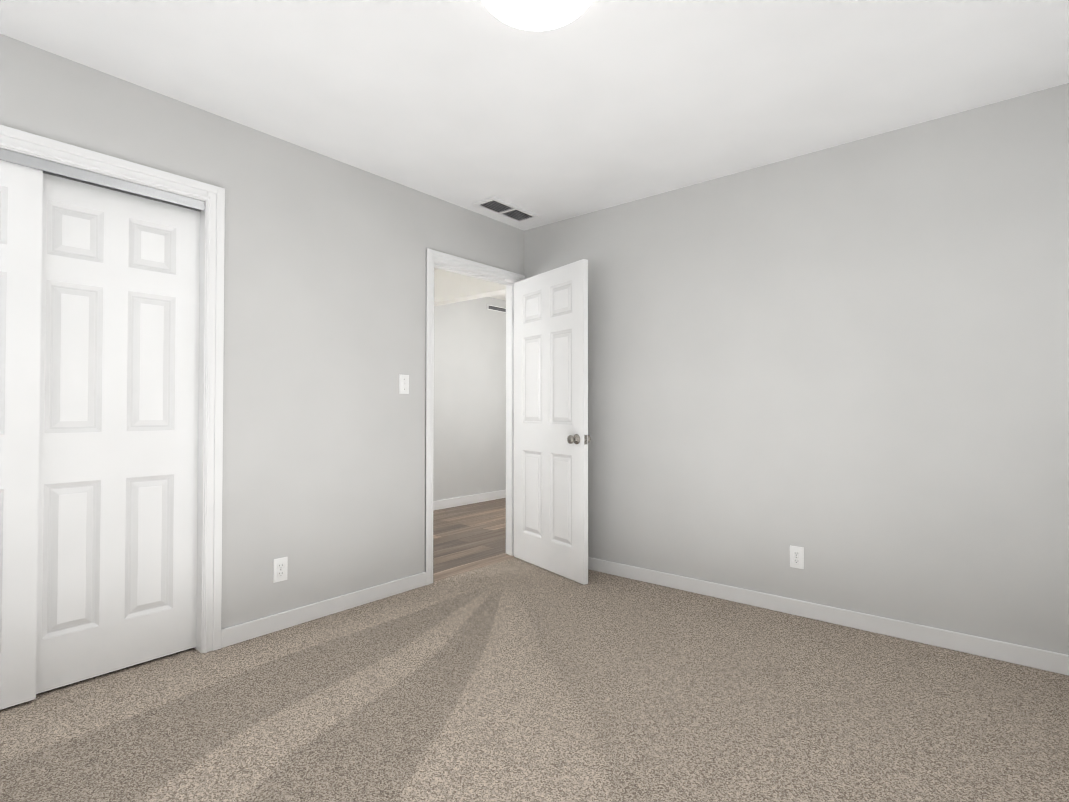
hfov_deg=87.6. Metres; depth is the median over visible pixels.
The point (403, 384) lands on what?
switch plate
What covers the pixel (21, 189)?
sliding closet door
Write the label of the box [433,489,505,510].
baseboard
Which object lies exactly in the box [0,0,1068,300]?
ceiling
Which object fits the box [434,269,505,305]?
ceiling
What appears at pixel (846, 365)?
wall
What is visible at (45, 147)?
trim
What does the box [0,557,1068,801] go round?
floor carpet
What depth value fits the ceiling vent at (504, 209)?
3.76 m
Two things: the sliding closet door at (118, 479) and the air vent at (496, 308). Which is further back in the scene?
the air vent at (496, 308)
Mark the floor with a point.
(468, 537)
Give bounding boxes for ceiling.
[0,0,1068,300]
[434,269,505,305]
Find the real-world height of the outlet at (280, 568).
0.115 m
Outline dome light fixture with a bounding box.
[482,0,591,30]
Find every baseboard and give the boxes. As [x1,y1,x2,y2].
[221,572,425,647]
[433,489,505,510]
[588,557,1068,675]
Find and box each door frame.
[0,146,206,652]
[425,248,524,584]
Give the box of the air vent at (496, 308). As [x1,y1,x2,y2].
[487,304,505,312]
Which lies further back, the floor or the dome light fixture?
the floor
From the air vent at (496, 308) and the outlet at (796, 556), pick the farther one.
the air vent at (496, 308)
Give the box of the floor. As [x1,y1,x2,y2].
[433,498,513,581]
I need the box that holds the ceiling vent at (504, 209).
[471,196,540,223]
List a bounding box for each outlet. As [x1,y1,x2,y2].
[273,557,287,582]
[790,545,803,568]
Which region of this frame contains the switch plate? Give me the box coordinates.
[399,374,408,393]
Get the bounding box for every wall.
[0,34,523,628]
[433,297,505,500]
[524,83,1068,654]
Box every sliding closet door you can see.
[0,160,42,709]
[36,173,199,693]
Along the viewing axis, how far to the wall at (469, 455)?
6.44 m
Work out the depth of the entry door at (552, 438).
3.73 m
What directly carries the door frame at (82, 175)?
attached to the wall at (324, 348)
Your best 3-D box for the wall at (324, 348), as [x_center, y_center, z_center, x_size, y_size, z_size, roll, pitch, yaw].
[-1.309,-0.089,2.815,0.120,2.440,3.940,-1,-1,40]
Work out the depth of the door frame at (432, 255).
3.70 m
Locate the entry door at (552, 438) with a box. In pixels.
[514,259,590,584]
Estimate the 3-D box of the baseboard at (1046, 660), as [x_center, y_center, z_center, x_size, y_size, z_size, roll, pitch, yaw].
[1.172,1.095,3.127,3.270,0.082,0.016,-1,-1,40]
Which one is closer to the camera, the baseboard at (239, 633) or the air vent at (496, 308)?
the baseboard at (239, 633)
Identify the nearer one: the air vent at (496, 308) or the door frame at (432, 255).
the door frame at (432, 255)
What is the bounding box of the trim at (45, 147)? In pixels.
[0,125,224,652]

